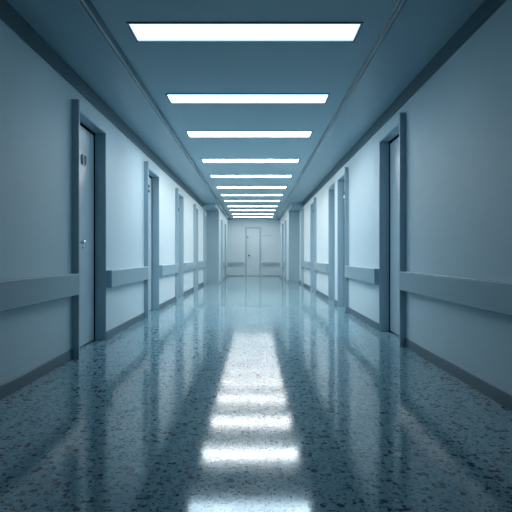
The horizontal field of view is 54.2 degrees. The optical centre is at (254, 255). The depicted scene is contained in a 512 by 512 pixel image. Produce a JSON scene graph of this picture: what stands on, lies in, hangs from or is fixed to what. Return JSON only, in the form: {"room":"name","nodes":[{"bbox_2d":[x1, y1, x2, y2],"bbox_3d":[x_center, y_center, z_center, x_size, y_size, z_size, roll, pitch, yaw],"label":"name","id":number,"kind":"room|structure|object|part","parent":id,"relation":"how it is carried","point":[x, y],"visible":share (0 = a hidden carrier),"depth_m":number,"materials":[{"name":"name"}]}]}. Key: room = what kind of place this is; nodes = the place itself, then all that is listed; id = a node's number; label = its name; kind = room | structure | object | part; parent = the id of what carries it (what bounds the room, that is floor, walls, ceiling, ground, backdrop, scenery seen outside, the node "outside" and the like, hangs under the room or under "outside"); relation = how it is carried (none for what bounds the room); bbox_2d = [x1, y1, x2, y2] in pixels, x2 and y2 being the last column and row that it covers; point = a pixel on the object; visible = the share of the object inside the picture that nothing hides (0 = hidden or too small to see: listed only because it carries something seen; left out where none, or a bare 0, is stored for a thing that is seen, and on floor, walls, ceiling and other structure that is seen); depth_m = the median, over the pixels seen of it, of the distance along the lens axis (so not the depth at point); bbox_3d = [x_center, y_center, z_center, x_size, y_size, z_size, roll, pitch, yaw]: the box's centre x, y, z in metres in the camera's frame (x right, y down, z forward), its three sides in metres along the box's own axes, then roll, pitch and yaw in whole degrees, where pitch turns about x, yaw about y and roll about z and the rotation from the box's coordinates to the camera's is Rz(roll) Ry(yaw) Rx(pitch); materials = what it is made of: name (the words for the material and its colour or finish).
{"room":"hospital interior","nodes":[
{"label":"hospital interior","id":0,"kind":"room"},
{"bbox_2d":[0,19,206,384],"bbox_3d":[-1.685,-0.415,7.400,0.250,2.590,17.800,0,0,0],"label":"wall","id":1,"kind":"structure","parent":0,"point":[36,100],"depth_m":3.84,"materials":[{"name":"paint"}]},
{"bbox_2d":[0,273,78,311],"bbox_3d":[-1.528,0.240,1.435,0.063,0.182,5.670,0,0,0],"label":"handrail","id":2,"kind":"object","parent":1,"relation":"attached to","point":[21,292],"visible":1,"depth_m":3.44,"materials":[{"name":"plastic"}]},
{"bbox_2d":[72,99,105,358],"bbox_3d":[-1.613,-0.230,4.755,0.225,2.220,0.970,0,0,0],"label":"door","id":3,"kind":"structure","parent":1,"relation":"in","point":[88,138],"depth_m":5.02,"materials":[{"name":"paint"}]},
{"bbox_3d":[-1.530,-0.230,4.285,0.060,2.220,0.030,0,0,0],"label":"frame post","id":4,"kind":"part","parent":3,"relation":"part of","materials":[{"name":"metal"}]},
{"bbox_3d":[-1.609,-0.210,4.760,0.113,2.180,0.960,0,0,0],"label":"frame","id":5,"kind":"part","parent":3,"relation":"part of","materials":[{"name":"paint"}]},
{"bbox_2d":[0,0,202,207],"bbox_3d":[-1.552,-1.522,6.750,0.015,0.135,16.500,0,0,0],"label":"trim","id":6,"kind":"structure","parent":1,"relation":"attached to","point":[9,15],"depth_m":4.22,"materials":[{"name":"paint"}]},
{"bbox_2d":[0,282,203,399],"bbox_3d":[-1.554,0.837,7.400,0.012,0.086,17.800,0,0,0],"label":"baseboard","id":7,"kind":"structure","parent":1,"relation":"attached to","point":[6,389],"depth_m":3.81,"materials":[{"name":"plastic"}]},
{"bbox_2d":[106,267,147,287],"bbox_3d":[-1.528,0.240,6.157,0.063,0.183,1.805,0,0,0],"label":"handrail","id":8,"kind":"object","parent":1,"relation":"attached to","point":[115,277],"visible":1,"depth_m":5.81,"materials":[{"name":"plastic"}]},
{"bbox_2d":[144,161,158,317],"bbox_3d":[-1.607,-0.230,7.605,0.237,2.220,1.090,0,0,0],"label":"door","id":9,"kind":"structure","parent":1,"relation":"in","point":[151,179],"depth_m":8.10,"materials":[{"name":"paint"}]},
{"bbox_3d":[-1.530,-0.230,7.075,0.060,2.220,0.030,0,0,0],"label":"frame post","id":10,"kind":"part","parent":9,"relation":"part of","materials":[{"name":"metal"}]},
{"bbox_3d":[-1.609,-0.210,7.610,0.113,2.180,1.080,0,0,0],"label":"frame","id":11,"kind":"part","parent":9,"relation":"part of","materials":[{"name":"paint"}]},
{"bbox_2d":[159,264,177,275],"bbox_3d":[-1.528,0.240,9.008,0.063,0.183,1.685,0,0,0],"label":"handrail","id":12,"kind":"object","parent":1,"relation":"attached to","point":[167,269],"visible":1,"depth_m":8.72,"materials":[{"name":"plastic"}]},
{"bbox_2d":[175,188,183,300],"bbox_3d":[-1.607,-0.230,10.410,0.237,2.220,1.120,0,0,0],"label":"door","id":13,"kind":"structure","parent":1,"relation":"in","point":[179,199],"depth_m":10.95,"materials":[{"name":"paint"}]},
{"bbox_3d":[-1.530,-0.230,9.865,0.060,2.220,0.030,0,0,0],"label":"frame post","id":14,"kind":"part","parent":13,"relation":"part of","materials":[{"name":"metal"}]},
{"bbox_3d":[-1.609,-0.210,10.415,0.113,2.180,1.110,0,0,0],"label":"frame","id":15,"kind":"part","parent":13,"relation":"part of","materials":[{"name":"paint"}]},
{"bbox_2d":[184,262,195,270],"bbox_3d":[-1.528,0.240,11.887,0.063,0.183,1.805,0,0,0],"label":"handrail","id":16,"kind":"object","parent":1,"relation":"attached to","point":[188,266],"visible":1,"depth_m":11.54,"materials":[{"name":"plastic"}]},
{"bbox_2d":[194,204,197,289],"bbox_3d":[-1.613,-0.230,13.305,0.225,2.220,1.030,0,0,0],"label":"door","id":17,"kind":"structure","parent":1,"relation":"in","point":[195,207],"depth_m":13.47,"materials":[{"name":"paint"}]},
{"bbox_3d":[-1.530,-0.230,12.805,0.060,2.220,0.030,0,0,0],"label":"frame post","id":18,"kind":"part","parent":17,"relation":"part of","materials":[{"name":"metal"}]},
{"bbox_3d":[-1.609,-0.210,13.310,0.113,2.180,1.020,0,0,0],"label":"frame","id":19,"kind":"part","parent":17,"relation":"part of","materials":[{"name":"paint"}]},
{"bbox_2d":[198,261,204,267],"bbox_3d":[-1.528,0.240,14.533,0.063,0.183,1.395,0,0,0],"label":"handrail","id":20,"kind":"object","parent":1,"relation":"attached to","point":[201,264],"visible":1,"depth_m":14.15,"materials":[{"name":"plastic"}]},
{"bbox_2d":[203,212,206,284],"bbox_3d":[-1.607,-0.230,15.725,0.237,2.220,0.990,0,0,0],"label":"door","id":21,"kind":"structure","parent":1,"relation":"in","point":[204,215],"depth_m":15.23,"materials":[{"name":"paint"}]},
{"bbox_3d":[-1.530,-0.230,15.245,0.060,2.220,0.030,0,0,0],"label":"frame post","id":22,"kind":"part","parent":21,"relation":"part of","materials":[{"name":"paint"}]},
{"bbox_3d":[-1.609,-0.210,15.730,0.113,2.180,0.980,0,0,0],"label":"frame","id":23,"kind":"part","parent":21,"relation":"part of","materials":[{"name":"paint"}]},
{"bbox_2d":[6,0,228,218],"bbox_3d":[-1.317,-1.603,10.100,0.485,0.255,23.200,0,0,0],"label":"ceiling","id":24,"kind":"structure","parent":0,"point":[66,26],"depth_m":4.33,"materials":[{"name":"paint"}]},
{"bbox_2d":[207,211,218,282],"bbox_3d":[-1.360,-0.297,16.290,0.400,2.355,0.020,0,0,0],"label":"wall","id":25,"kind":"structure","parent":0,"point":[212,216],"depth_m":16.28,"materials":[{"name":"paint"}]},
{"bbox_2d":[219,208,227,279],"bbox_3d":[-1.485,-0.403,19.000,0.650,2.565,5.400,0,0,0],"label":"wall","id":26,"kind":"structure","parent":0,"point":[222,216],"depth_m":18.71,"materials":[{"name":"paint"}]},
{"bbox_2d":[221,220,222,281],"bbox_3d":[-1.212,-0.180,17.635,0.225,2.120,0.970,0,0,0],"label":"door","id":27,"kind":"structure","parent":26,"relation":"in","point":[221,220],"depth_m":17.15,"materials":[{"name":"paint"}]},
{"bbox_3d":[-1.130,-0.180,17.165,0.060,2.120,0.030,0,0,0],"label":"frame post","id":28,"kind":"part","parent":27,"relation":"part of","materials":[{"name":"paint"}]},
{"bbox_3d":[-1.208,-0.170,17.640,0.113,2.100,0.960,0,0,0],"label":"frame","id":29,"kind":"part","parent":27,"relation":"part of","materials":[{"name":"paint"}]},
{"bbox_2d":[225,224,225,278],"bbox_3d":[-1.212,-0.180,19.885,0.225,2.120,0.970,0,0,0],"label":"door","id":30,"kind":"structure","parent":26,"relation":"in","point":[225,224],"depth_m":19.40,"materials":[{"name":"paint"}]},
{"bbox_2d":[90,0,397,218],"bbox_3d":[-0.065,-1.665,10.100,2.020,0.080,23.200,0,0,0],"label":"ceiling","id":31,"kind":"structure","parent":0,"point":[163,68],"depth_m":4.50,"materials":[{"name":"paint"}]},
{"bbox_2d":[79,0,229,219],"bbox_3d":[-1.069,-1.610,10.100,0.048,0.070,23.200,0,0,0],"label":"trim","id":32,"kind":"structure","parent":31,"relation":"attached to","point":[88,6],"depth_m":4.36,"materials":[{"name":"paint"}]},
{"bbox_2d":[126,22,362,42],"bbox_3d":[-0.068,-1.657,3.630,1.648,0.079,0.314,0,0,0],"label":"ceiling light","id":33,"kind":"object","parent":31,"relation":"attached to","point":[142,30],"visible":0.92,"depth_m":3.61,"materials":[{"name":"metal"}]},
{"bbox_2d":[165,94,329,103],"bbox_3d":[-0.068,-1.657,5.160,1.648,0.079,0.314,0,0,0],"label":"ceiling light","id":34,"kind":"object","parent":31,"relation":"attached to","point":[175,98],"visible":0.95,"depth_m":5.16,"materials":[{"name":"translucent acrylic plastic diffuser"},{"name":"metal"}]},
{"bbox_2d":[186,131,312,136],"bbox_3d":[-0.068,-1.657,6.660,1.648,0.079,0.314,0,0,0],"label":"ceiling light","id":35,"kind":"object","parent":31,"relation":"attached to","point":[191,133],"visible":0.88,"depth_m":6.64,"materials":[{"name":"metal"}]},
{"bbox_2d":[188,132,310,135],"bbox_3d":[-0.068,-1.635,6.660,1.618,0.016,0.284,0,0,0],"label":"diffuser","id":36,"kind":"object","parent":35,"relation":"attached to","point":[189,133],"depth_m":6.64,"materials":[{"name":"white plastic"}]},
{"bbox_2d":[201,159,299,162],"bbox_3d":[-0.068,-1.657,8.520,1.648,0.079,0.314,0,0,0],"label":"ceiling light","id":37,"kind":"object","parent":31,"relation":"attached to","point":[204,160],"visible":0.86,"depth_m":8.52,"materials":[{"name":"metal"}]},
{"bbox_2d":[210,175,291,177],"bbox_3d":[-0.068,-1.657,10.180,1.648,0.079,0.314,0,0,0],"label":"ceiling light","id":38,"kind":"object","parent":31,"relation":"attached to","point":[212,176],"visible":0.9,"depth_m":10.23,"materials":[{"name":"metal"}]},
{"bbox_2d":[211,175,290,176],"bbox_3d":[-0.068,-1.635,10.180,1.618,0.016,0.284,0,0,0],"label":"diffuser","id":39,"kind":"object","parent":38,"relation":"attached to","point":[211,175],"depth_m":10.16,"materials":[{"name":"white plastic"}]},
{"bbox_2d":[216,186,286,187],"bbox_3d":[-0.068,-1.657,11.800,1.648,0.079,0.314,0,0,0],"label":"ceiling light","id":40,"kind":"object","parent":31,"relation":"attached to","point":[216,186],"visible":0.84,"depth_m":11.64,"materials":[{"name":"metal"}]},
{"bbox_2d":[218,187,285,187],"bbox_3d":[-0.068,-1.635,11.800,1.618,0.016,0.284,0,0,0],"label":"diffuser","id":41,"kind":"object","parent":40,"relation":"attached to","point":[218,187],"depth_m":11.88,"materials":[{"name":"white plastic"}]},
{"bbox_2d":[224,200,279,201],"bbox_3d":[-0.068,-1.657,14.730,1.648,0.079,0.314,0,0,0],"label":"ceiling light","id":42,"kind":"object","parent":31,"relation":"attached to","point":[224,200],"visible":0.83,"depth_m":14.70,"materials":[{"name":"plastic"}]},
{"bbox_2d":[221,194,282,195],"bbox_3d":[-0.068,-1.657,13.300,1.648,0.079,0.314,0,0,0],"label":"ceiling light","id":43,"kind":"object","parent":31,"relation":"attached to","point":[221,194],"visible":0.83,"depth_m":13.15,"materials":[{"name":"plastic"}]},
{"bbox_2d":[227,206,277,206],"bbox_3d":[-0.068,-1.657,16.330,1.648,0.079,0.314,0,0,0],"label":"ceiling light","id":44,"kind":"object","parent":31,"relation":"attached to","point":[227,206],"visible":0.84,"depth_m":16.43,"materials":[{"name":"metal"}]},
{"bbox_2d":[229,210,275,210],"bbox_3d":[-0.068,-1.657,17.750,1.648,0.079,0.314,0,0,0],"label":"ceiling light","id":45,"kind":"object","parent":31,"relation":"attached to","point":[229,210],"visible":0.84,"depth_m":17.88,"materials":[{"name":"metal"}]},
{"bbox_2d":[232,214,273,214],"bbox_3d":[-0.068,-1.657,19.400,1.648,0.079,0.314,0,0,0],"label":"ceiling light","id":46,"kind":"object","parent":31,"relation":"attached to","point":[232,214],"visible":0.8,"depth_m":19.54,"materials":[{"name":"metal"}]},
{"bbox_2d":[276,0,406,218],"bbox_3d":[0.939,-1.621,10.100,0.048,0.048,23.200,0,0,0],"label":"trim","id":47,"kind":"structure","parent":31,"relation":"attached to","point":[400,4],"depth_m":4.39,"materials":[{"name":"paint"}]},
{"bbox_2d":[228,219,279,275],"bbox_3d":[-0.046,-0.403,21.825,3.527,2.565,0.250,0,0,0],"label":"wall","id":48,"kind":"structure","parent":0,"point":[270,245],"depth_m":21.70,"materials":[{"name":"paint"}]},
{"bbox_2d":[228,262,243,264],"bbox_3d":[-0.800,0.315,21.665,0.720,0.140,0.070,0,0,0],"label":"handrail","id":49,"kind":"object","parent":48,"relation":"attached to","point":[229,263],"visible":0.95,"depth_m":21.64,"materials":[{"name":"paint"}]},
{"bbox_2d":[245,227,260,275],"bbox_3d":[-0.060,-0.198,21.739,0.710,2.155,0.162,0,0,0],"label":"door","id":50,"kind":"structure","parent":48,"relation":"in","point":[252,234],"depth_m":21.73,"materials":[{"name":"laminate"}]},
{"bbox_2d":[228,275,279,275],"bbox_3d":[-0.024,0.858,21.694,2.272,0.045,0.012,0,0,0],"label":"baseboard","id":51,"kind":"structure","parent":48,"relation":"attached to","point":[228,275],"depth_m":21.69,"materials":[{"name":"plastic"}]},
{"bbox_2d":[262,262,279,264],"bbox_3d":[0.716,0.315,21.665,0.792,0.140,0.070,0,0,0],"label":"handrail","id":52,"kind":"object","parent":48,"relation":"attached to","point":[263,263],"visible":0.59,"depth_m":21.64,"materials":[{"name":"paint"}]},
{"bbox_2d":[0,276,511,511],"bbox_3d":[-0.046,0.920,10.225,3.527,0.080,23.450,0,0,0],"label":"floor","id":53,"kind":"structure","parent":0,"point":[238,393],"depth_m":2.66,"materials":[{"name":"stone"}]},
{"bbox_2d":[280,207,288,279],"bbox_3d":[1.415,-0.403,19.000,0.605,2.565,5.400,0,0,0],"label":"wall","id":54,"kind":"structure","parent":0,"point":[285,216],"depth_m":17.37,"materials":[{"name":"paint"}]},
{"bbox_2d":[282,224,283,278],"bbox_3d":[1.165,-0.180,19.585,0.225,2.120,0.970,0,0,0],"label":"door","id":55,"kind":"structure","parent":54,"relation":"in","point":[282,224],"depth_m":19.10,"materials":[{"name":"paint"}]},
{"bbox_2d":[285,220,285,280],"bbox_3d":[1.165,-0.180,17.860,0.225,2.120,0.920,0,0,0],"label":"door","id":56,"kind":"structure","parent":54,"relation":"in","point":[285,220],"depth_m":17.40,"materials":[{"name":"paint"}]},
{"bbox_2d":[289,211,299,282],"bbox_3d":[1.290,-0.297,16.290,0.355,2.355,0.020,0,0,0],"label":"wall","id":57,"kind":"structure","parent":0,"point":[294,216],"depth_m":16.28,"materials":[{"name":"paint"}]},
{"bbox_2d":[277,0,484,218],"bbox_3d":[1.206,-1.613,10.100,0.522,0.277,23.200,0,0,0],"label":"ceiling","id":58,"kind":"structure","parent":0,"point":[421,28],"depth_m":4.39,"materials":[{"name":"paint"}]},
{"bbox_2d":[300,0,511,394],"bbox_3d":[1.592,-0.406,7.400,0.250,2.572,17.800,0,0,0],"label":"wall","id":59,"kind":"structure","parent":0,"point":[459,122],"depth_m":3.70,"materials":[{"name":"paint"}]},
{"bbox_2d":[301,209,303,285],"bbox_3d":[1.514,-0.255,15.250,0.237,2.270,0.860,0,0,0],"label":"door","id":60,"kind":"structure","parent":59,"relation":"in","point":[302,213],"depth_m":14.82,"materials":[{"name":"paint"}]},
{"bbox_3d":[1.516,-0.235,15.255,0.113,2.230,0.850,0,0,0],"label":"frame","id":61,"kind":"part","parent":60,"relation":"part of","materials":[{"name":"paint"}]},
{"bbox_3d":[1.437,-0.255,14.835,0.060,2.270,0.030,0,0,0],"label":"frame post","id":62,"kind":"part","parent":60,"relation":"part of","materials":[{"name":"metal"}]},
{"bbox_2d":[302,261,309,268],"bbox_3d":[1.435,0.240,13.963,0.063,0.183,1.715,0,0,0],"label":"handrail","id":63,"kind":"object","parent":59,"relation":"attached to","point":[306,264],"visible":1,"depth_m":13.55,"materials":[{"name":"plastic"}]},
{"bbox_2d":[310,197,315,292],"bbox_3d":[1.514,-0.255,12.460,0.237,2.270,1.260,0,0,0],"label":"door","id":64,"kind":"structure","parent":59,"relation":"in","point":[313,204],"depth_m":13.07,"materials":[{"name":"paint"}]},
{"bbox_3d":[1.516,-0.235,12.465,0.113,2.230,1.250,0,0,0],"label":"frame","id":65,"kind":"part","parent":64,"relation":"part of","materials":[{"name":"paint"}]},
{"bbox_3d":[1.437,-0.255,11.845,0.060,2.270,0.030,0,0,0],"label":"frame post","id":66,"kind":"part","parent":64,"relation":"part of","materials":[{"name":"metal"}]},
{"bbox_2d":[314,262,327,272],"bbox_3d":[1.435,0.240,10.867,0.063,0.183,1.925,0,0,0],"label":"handrail","id":67,"kind":"object","parent":59,"relation":"attached to","point":[323,267],"visible":1,"depth_m":10.50,"materials":[{"name":"plastic"}]},
{"bbox_2d":[328,184,334,300],"bbox_3d":[1.546,-0.220,9.515,0.173,2.200,0.750,0,0,0],"label":"door","id":68,"kind":"structure","parent":59,"relation":"in","point":[331,191],"depth_m":9.87,"materials":[{"name":"paint"}]},
{"bbox_3d":[1.463,-0.220,9.150,0.008,2.200,0.020,0,0,0],"label":"frame post","id":69,"kind":"part","parent":68,"relation":"part of","materials":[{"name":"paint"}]},
{"bbox_2d":[337,167,348,311],"bbox_3d":[1.514,-0.255,8.300,0.237,2.270,1.000,0,0,0],"label":"door","id":70,"kind":"structure","parent":59,"relation":"in","point":[343,181],"depth_m":8.78,"materials":[{"name":"paint"}]},
{"bbox_3d":[1.516,-0.235,8.305,0.113,2.230,0.990,0,0,0],"label":"frame","id":71,"kind":"part","parent":70,"relation":"part of","materials":[{"name":"paint"}]},
{"bbox_3d":[1.437,-0.255,7.815,0.060,2.270,0.030,0,0,0],"label":"frame post","id":72,"kind":"part","parent":70,"relation":"part of","materials":[{"name":"metal"}]},
{"bbox_2d":[345,266,378,283],"bbox_3d":[1.435,0.240,6.838,0.063,0.183,1.925,0,0,0],"label":"handrail","id":73,"kind":"object","parent":59,"relation":"attached to","point":[370,275],"visible":1,"depth_m":6.46,"materials":[{"name":"plastic"}]},
{"bbox_2d":[379,112,405,346],"bbox_3d":[1.520,-0.255,5.350,0.225,2.270,1.020,0,0,0],"label":"door","id":74,"kind":"structure","parent":59,"relation":"in","point":[392,147],"depth_m":5.67,"materials":[{"name":"paint"}]},
{"bbox_3d":[1.516,-0.235,5.355,0.113,2.230,1.010,0,0,0],"label":"frame","id":75,"kind":"part","parent":74,"relation":"part of","materials":[{"name":"paint"}]},
{"bbox_3d":[1.437,-0.255,4.855,0.060,2.270,0.030,0,0,0],"label":"frame post","id":76,"kind":"part","parent":74,"relation":"part of","materials":[{"name":"metal"}]},
{"bbox_2d":[303,0,506,205],"bbox_3d":[1.460,-1.550,6.750,0.015,0.125,16.500,0,0,0],"label":"trim","id":77,"kind":"structure","parent":59,"relation":"attached to","point":[487,8],"depth_m":4.17,"materials":[{"name":"paint"}]},
{"bbox_2d":[299,280,511,410],"bbox_3d":[1.461,0.837,7.400,0.012,0.086,17.800,0,0,0],"label":"baseboard","id":78,"kind":"structure","parent":59,"relation":"attached to","point":[494,393],"depth_m":3.66,"materials":[{"name":"plastic"}]},
{"bbox_2d":[400,271,511,315],"bbox_3d":[1.435,0.240,1.720,0.063,0.182,6.240,0,0,0],"label":"handrail","id":79,"kind":"object","parent":59,"relation":"attached to","point":[489,295],"visible":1,"depth_m":3.37,"materials":[{"name":"plastic"}]}
]}

